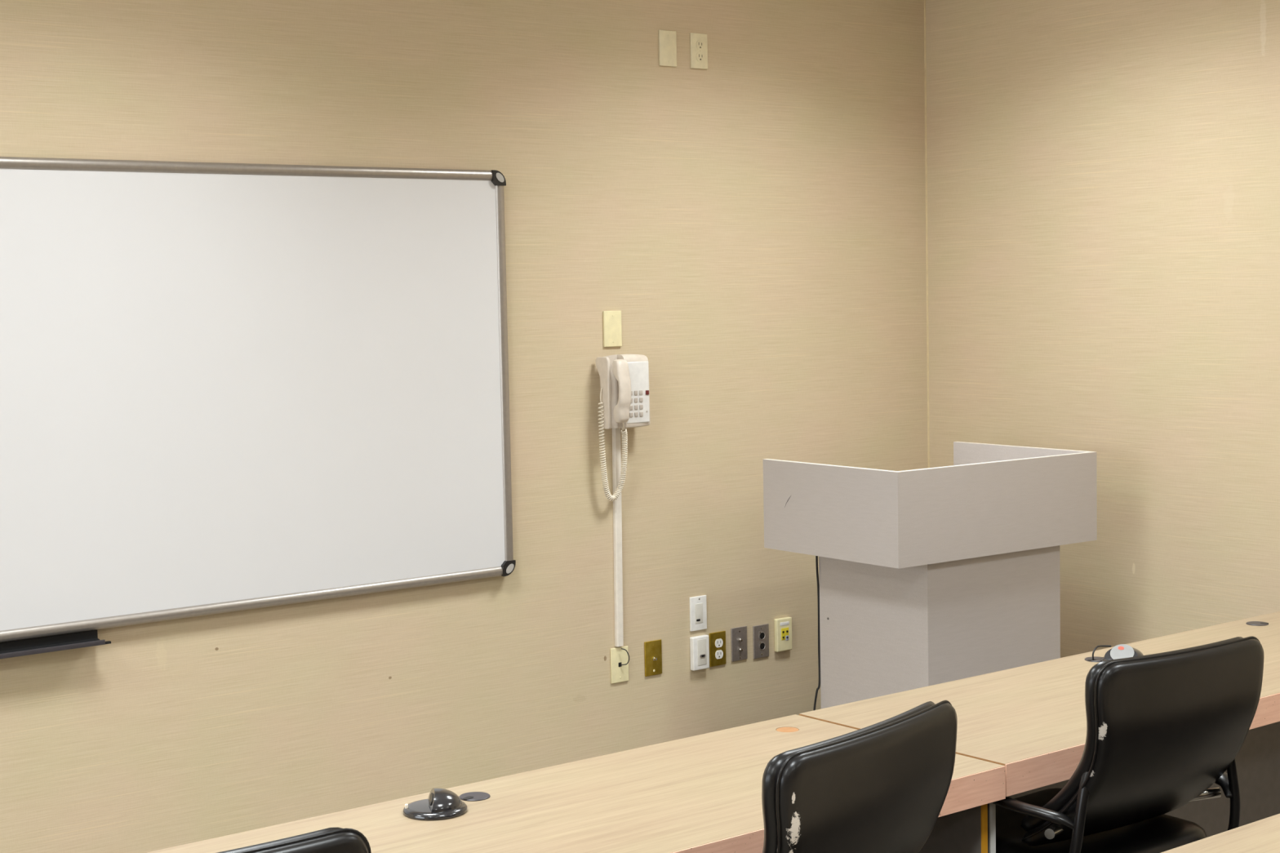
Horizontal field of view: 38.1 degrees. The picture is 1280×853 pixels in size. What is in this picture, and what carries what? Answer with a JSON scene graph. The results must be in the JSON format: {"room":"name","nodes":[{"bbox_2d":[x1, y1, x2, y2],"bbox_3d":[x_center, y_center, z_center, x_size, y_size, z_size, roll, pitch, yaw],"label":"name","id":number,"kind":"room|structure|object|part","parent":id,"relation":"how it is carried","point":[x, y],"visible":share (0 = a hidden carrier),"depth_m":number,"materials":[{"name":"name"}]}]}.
{"room":"classroom","nodes":[
{"label":"classroom","id":0,"kind":"room"},
{"bbox_2d":[0,0,928,852],"bbox_3d":[-1.962,-0.203,4.539,7.800,3.220,0.100,-4,5,-38],"label":"wall","id":1,"kind":"structure","parent":0,"point":[753,220],"depth_m":5.80,"materials":[{"name":"beige paint"}]},
{"bbox_2d":[0,156,515,642],"bbox_3d":[-1.365,-0.086,4.926,2.438,1.236,0.040,-4,5,-38],"label":"whiteboard","id":2,"kind":"object","parent":1,"relation":"attached to","point":[225,387],"visible":1,"depth_m":5.12,"materials":[{"name":"white plastic"}]},
{"bbox_2d":[0,630,111,658],"bbox_3d":[-1.812,0.584,4.594,1.017,0.034,0.072,-4,5,-38],"label":"marker tray","id":3,"kind":"object","parent":2,"relation":"attached to","point":[11,649],"visible":1,"depth_m":4.81,"materials":[{"name":"plastic"}]},
{"bbox_3d":[-1.371,-0.686,4.875,2.366,0.031,0.015,-4,5,-38],"label":"rail","id":4,"kind":"part","parent":2,"relation":"part of","materials":[{"name":"metal"}]},
{"bbox_3d":[-1.347,0.515,4.964,2.366,0.031,0.015,-4,5,-38],"label":"rail","id":5,"kind":"part","parent":2,"relation":"part of","materials":[{"name":"metal"}]},
{"bbox_3d":[-0.412,-0.159,5.659,0.031,1.164,0.015,-4,5,-38],"label":"rail","id":6,"kind":"part","parent":2,"relation":"part of","materials":[{"name":"metal"}]},
{"bbox_2d":[602,311,622,346],"bbox_3d":[-0.088,-0.312,5.935,0.070,0.114,0.009,-4,5,-38],"label":"blank plate","id":7,"kind":"object","parent":1,"relation":"attached to","point":[612,331],"visible":1,"depth_m":5.93,"materials":[{"name":"beige plastic"}]},
{"bbox_2d":[612,427,623,646],"bbox_3d":[-0.071,0.325,5.982,0.035,0.775,0.014,-4,5,-38],"label":"cable raceway","id":8,"kind":"object","parent":1,"relation":"attached to","point":[616,448],"visible":0.75,"depth_m":5.98,"materials":[{"name":"white plastic"}]},
{"bbox_2d":[610,645,629,684],"bbox_3d":[-0.059,0.773,6.008,0.070,0.114,0.030,-4,5,-38],"label":"phone jack","id":9,"kind":"object","parent":1,"relation":"attached to","point":[620,656],"visible":1,"depth_m":6.01,"materials":[{"name":"beige plastic"}]},
{"bbox_2d":[595,354,650,501],"bbox_3d":[-0.047,0.004,5.912,0.187,0.469,0.125,-4,5,-38],"label":"wall telephone","id":10,"kind":"object","parent":1,"relation":"attached to","point":[624,393],"visible":1,"depth_m":5.90,"materials":[{"name":"white plastic"}]},
{"bbox_3d":[-0.121,-0.099,5.869,0.013,0.052,0.004,-4,5,-38],"label":"cord","id":11,"kind":"part","parent":10,"relation":"part of","materials":[{"name":"white plastic"}]},
{"bbox_3d":[-0.116,-0.106,5.876,0.013,0.226,0.068,-4,5,-38],"label":"rail","id":12,"kind":"part","parent":10,"relation":"part of","materials":[{"name":"white plastic"}]},
{"bbox_3d":[-0.084,0.081,5.903,0.108,0.320,0.048,-4,5,-38],"label":"coiled cord","id":13,"kind":"part","parent":10,"relation":"part of","materials":[{"name":"white plastic"}]},
{"bbox_3d":[-0.009,-0.109,5.920,0.092,0.196,0.008,-4,5,-38],"label":"panel","id":14,"kind":"part","parent":10,"relation":"part of","materials":[{"name":"white plastic"}]},
{"bbox_2d":[644,639,662,676],"bbox_3d":[0.048,0.762,6.097,0.070,0.114,0.019,-4,5,-38],"label":"plate","id":15,"kind":"object","parent":1,"relation":"attached to","point":[652,649],"visible":1,"depth_m":6.10,"materials":[{"name":"gold metal"}]},
{"bbox_2d":[658,29,676,66],"bbox_3d":[0.090,-1.228,6.022,0.070,0.114,0.009,-4,5,-38],"label":"blank plate","id":16,"kind":"object","parent":1,"relation":"attached to","point":[667,38],"visible":1,"depth_m":6.02,"materials":[{"name":"beige plastic"}]},
{"bbox_2d":[689,595,706,631],"bbox_3d":[0.196,0.625,6.212,0.070,0.114,0.009,-4,5,-38],"label":"data plate","id":17,"kind":"object","parent":1,"relation":"attached to","point":[698,608],"visible":1,"depth_m":6.21,"materials":[{"name":"white plastic"}]},
{"bbox_2d":[689,32,707,69],"bbox_3d":[0.194,-1.235,6.102,0.070,0.114,0.010,-4,5,-38],"label":"wall outlet","id":18,"kind":"object","parent":1,"relation":"attached to","point":[698,42],"visible":1,"depth_m":6.10,"materials":[{"name":"beige plastic"}]},
{"bbox_2d":[696,40,704,49],"bbox_3d":[0.198,-1.254,6.099,0.034,0.029,0.002,-4,5,-38],"label":"receptacle","id":19,"kind":"object","parent":18,"relation":"attached to","point":[700,43],"depth_m":6.10,"materials":[{"name":"beige plastic"}]},
{"bbox_2d":[696,52,704,61],"bbox_3d":[0.199,-1.216,6.102,0.034,0.029,0.002,-4,5,-38],"label":"receptacle","id":20,"kind":"object","parent":18,"relation":"attached to","point":[700,55],"depth_m":6.10,"materials":[{"name":"beige plastic"}]},
{"bbox_2d":[689,635,709,671],"bbox_3d":[0.202,0.758,6.214,0.070,0.112,0.025,-4,5,-38],"label":"plate","id":21,"kind":"object","parent":1,"relation":"attached to","point":[699,645],"visible":1,"depth_m":6.20,"materials":[{"name":"white plastic"}]},
{"bbox_2d":[709,631,725,666],"bbox_3d":[0.263,0.752,6.273,0.070,0.114,0.008,-4,5,-38],"label":"outlet","id":22,"kind":"object","parent":1,"relation":"attached to","point":[717,639],"visible":1,"depth_m":6.27,"materials":[{"name":"gold plastic"}]},
{"bbox_2d":[715,638,723,648],"bbox_3d":[0.267,0.732,6.271,0.034,0.029,0.002,-4,5,-38],"label":"receptacle","id":23,"kind":"object","parent":22,"relation":"attached to","point":[718,642],"depth_m":6.27,"materials":[{"name":"white plastic"}]},
{"bbox_2d":[715,649,723,658],"bbox_3d":[0.268,0.771,6.274,0.034,0.029,0.002,-4,5,-38],"label":"receptacle","id":24,"kind":"object","parent":22,"relation":"attached to","point":[718,653],"depth_m":6.27,"materials":[{"name":"white plastic"}]},
{"bbox_2d":[730,626,747,662],"bbox_3d":[0.342,0.742,6.328,0.070,0.114,0.018,-4,5,-38],"label":"plate","id":25,"kind":"object","parent":1,"relation":"attached to","point":[739,634],"visible":1,"depth_m":6.33,"materials":[{"name":"metal"}]},
{"bbox_2d":[752,623,768,658],"bbox_3d":[0.418,0.740,6.393,0.070,0.114,0.010,-4,5,-38],"label":"plate","id":26,"kind":"object","parent":1,"relation":"attached to","point":[760,633],"visible":1,"depth_m":6.39,"materials":[{"name":"metal"}]},
{"bbox_2d":[760,643,764,649],"bbox_3d":[0.421,0.757,6.394,0.022,0.022,0.001,-4,5,-38],"label":"socket","id":27,"kind":"object","parent":26,"relation":"attached to","point":[762,645],"depth_m":6.39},
{"bbox_2d":[760,632,764,639],"bbox_3d":[0.421,0.721,6.391,0.022,0.022,0.001,-4,5,-38],"label":"socket","id":28,"kind":"object","parent":26,"relation":"attached to","point":[762,634],"depth_m":6.39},
{"bbox_2d":[773,617,791,652],"bbox_3d":[0.499,0.723,6.447,0.070,0.114,0.022,-4,5,-38],"label":"plate","id":29,"kind":"object","parent":1,"relation":"attached to","point":[782,626],"visible":1,"depth_m":6.44,"materials":[{"name":"beige plastic"}]},
{"bbox_2d":[924,0,929,467],"bbox_3d":[1.061,-0.284,6.842,0.006,2.920,0.006,-4,5,-38],"label":"trim","id":30,"kind":"structure","parent":1,"relation":"attached to","point":[925,43],"depth_m":6.81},
{"bbox_2d":[925,0,1279,657],"bbox_3d":[3.689,-0.245,3.565,0.100,3.220,8.400,-4,5,-38],"label":"wall","id":31,"kind":"structure","parent":0,"point":[1104,175],"depth_m":6.14,"materials":[{"name":"beige paint"}]},
{"bbox_3d":[0.693,1.646,1.322,7.800,0.100,8.600,-4,5,-38],"label":"floor","id":32,"kind":"structure","parent":0,"visible":0},
{"bbox_2d":[217,827,371,852],"bbox_3d":[-0.711,1.023,2.624,0.598,1.004,0.672,-4,5,-33],"label":"office chair","id":33,"kind":"object","parent":32,"relation":"on","point":[330,840],"visible":1,"depth_m":2.41,"materials":[{"name":"black leather"}]},
{"bbox_2d":[146,714,1005,852],"bbox_3d":[-0.317,1.100,3.304,2.200,0.737,0.616,-4,5,-38],"label":"table","id":34,"kind":"object","parent":32,"relation":"on","point":[700,793],"visible":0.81,"depth_m":3.52,"materials":[{"name":"brown wood"}]},
{"bbox_2d":[403,788,467,820],"bbox_3d":[-0.383,0.699,3.464,0.120,0.042,0.120,-2,4,-10],"label":"cable grommet","id":35,"kind":"object","parent":34,"relation":"on","point":[441,804],"visible":1,"depth_m":3.43,"materials":[{"name":"black plastic"}]},
{"bbox_2d":[458,791,490,801],"bbox_3d":[-0.317,0.717,3.561,0.060,0.017,0.060,2,5,35],"label":"cable grommet","id":36,"kind":"object","parent":34,"relation":"attached to","point":[472,796],"visible":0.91,"depth_m":3.56,"materials":[{"name":"plastic"}]},
{"bbox_2d":[776,727,799,732],"bbox_3d":[0.322,0.668,4.053,0.050,0.012,0.050,-4,5,-38],"label":"plug","id":37,"kind":"object","parent":34,"relation":"in","point":[781,729],"visible":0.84,"depth_m":4.05,"materials":[{"name":"plastic"}]},
{"bbox_3d":[0.543,1.067,3.970,0.016,0.670,0.508,-4,5,-38],"label":"leg","id":38,"kind":"part","parent":34,"relation":"part of","materials":[{"name":"grey laminate"}]},
{"bbox_2d":[761,700,957,852],"bbox_3d":[0.157,0.968,3.270,0.672,0.983,0.598,2,6,40],"label":"office chair","id":39,"kind":"object","parent":32,"relation":"on","point":[882,787],"visible":1,"depth_m":2.99,"materials":[{"name":"black leather"}]},
{"bbox_2d":[763,441,1097,708],"bbox_3d":[0.934,0.669,5.945,0.875,1.157,0.610,-4,5,-36],"label":"lectern","id":40,"kind":"object","parent":32,"relation":"on","point":[930,576],"visible":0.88,"depth_m":5.70,"materials":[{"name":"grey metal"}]},
{"bbox_2d":[813,555,820,711],"bbox_3d":[0.550,0.818,5.962,0.060,0.871,0.020,1,5,23],"label":"power cable","id":41,"kind":"object","parent":40,"relation":"hanging from","point":[816,557],"visible":0.6,"depth_m":5.94,"materials":[{"name":"rubber"}]},
{"bbox_3d":[0.581,0.260,5.662,0.019,0.282,0.610,-4,5,-36],"label":"panel","id":42,"kind":"part","parent":40,"relation":"part of","materials":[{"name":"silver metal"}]},
{"bbox_3d":[1.100,0.248,5.675,0.874,0.282,0.019,-4,5,-36],"label":"panel","id":43,"kind":"part","parent":40,"relation":"part of","materials":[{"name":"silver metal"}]},
{"bbox_3d":[1.271,0.209,6.164,0.019,0.282,0.610,-4,5,-36],"label":"panel","id":44,"kind":"part","parent":40,"relation":"part of","materials":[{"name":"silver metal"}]},
{"bbox_2d":[799,611,1279,852],"bbox_3d":[1.414,0.965,4.660,2.183,0.737,0.608,-4,5,-38],"label":"table","id":45,"kind":"object","parent":32,"relation":"on","point":[1030,720],"visible":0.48,"depth_m":4.34,"materials":[{"name":"brown wood"}]},
{"bbox_3d":[0.567,1.065,3.994,0.016,0.670,0.500,-4,5,-38],"label":"leg","id":46,"kind":"part","parent":45,"relation":"part of","materials":[{"name":"metal"}]},
{"bbox_2d":[1084,657,1102,662],"bbox_3d":[1.164,0.601,4.731,0.060,0.017,0.060,-4,5,-38],"label":"cable grommet","id":47,"kind":"object","parent":45,"relation":"attached to","point":[1088,659],"visible":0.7,"depth_m":4.73,"materials":[{"name":"plastic"}]},
{"bbox_2d":[1092,644,1111,660],"bbox_3d":[1.175,0.577,4.736,0.072,0.034,0.017,-4,5,-38],"label":"cable","id":48,"kind":"object","parent":47,"relation":"attached to","point":[1103,646],"visible":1,"depth_m":4.73,"materials":[{"name":"plastic"}]},
{"bbox_2d":[1099,644,1143,662],"bbox_3d":[1.222,0.574,4.681,0.120,0.048,0.120,2,5,36],"label":"microphone","id":49,"kind":"object","parent":45,"relation":"on","point":[1122,651],"visible":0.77,"depth_m":4.67,"materials":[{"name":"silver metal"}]},
{"bbox_3d":[1.343,0.933,4.746,2.141,0.550,0.018,-4,5,-38],"label":"modesty panel","id":50,"kind":"part","parent":45,"relation":"part of","materials":[{"name":"grey laminate"}]},
{"bbox_2d":[1245,621,1268,626],"bbox_3d":[1.722,0.556,5.176,0.060,0.017,0.060,0,4,16],"label":"cable grommet","id":51,"kind":"object","parent":45,"relation":"attached to","point":[1251,623],"visible":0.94,"depth_m":5.17,"materials":[{"name":"plastic"}]},
{"bbox_2d":[992,635,1263,852],"bbox_3d":[0.917,0.907,3.959,0.598,0.973,0.672,-4,5,-33],"label":"office chair","id":52,"kind":"object","parent":32,"relation":"on","point":[1163,728],"visible":0.92,"depth_m":3.68,"materials":[{"name":"black leather"}]},
{"bbox_3d":[0.769,0.851,3.736,0.062,0.203,0.290,-4,5,-33],"label":"armrest","id":53,"kind":"part","parent":52,"relation":"part of","materials":[{"name":"black leather"}]},
{"bbox_3d":[0.896,0.897,3.988,0.483,0.111,0.490,-4,5,-33],"label":"seat","id":54,"kind":"part","parent":52,"relation":"part of","materials":[{"name":"black leather"}]},
{"bbox_3d":[1.172,0.824,3.997,0.062,0.203,0.290,-4,5,-33],"label":"armrest","id":55,"kind":"part","parent":52,"relation":"part of","materials":[{"name":"black leather"}]},
{"bbox_2d":[1161,813,1279,852],"bbox_3d":[1.320,1.081,3.108,2.250,0.737,0.612,-4,5,-38],"label":"table","id":56,"kind":"object","parent":32,"relation":"on","point":[1262,836],"visible":1,"depth_m":3.18,"materials":[{"name":"brown wood"}]}
]}

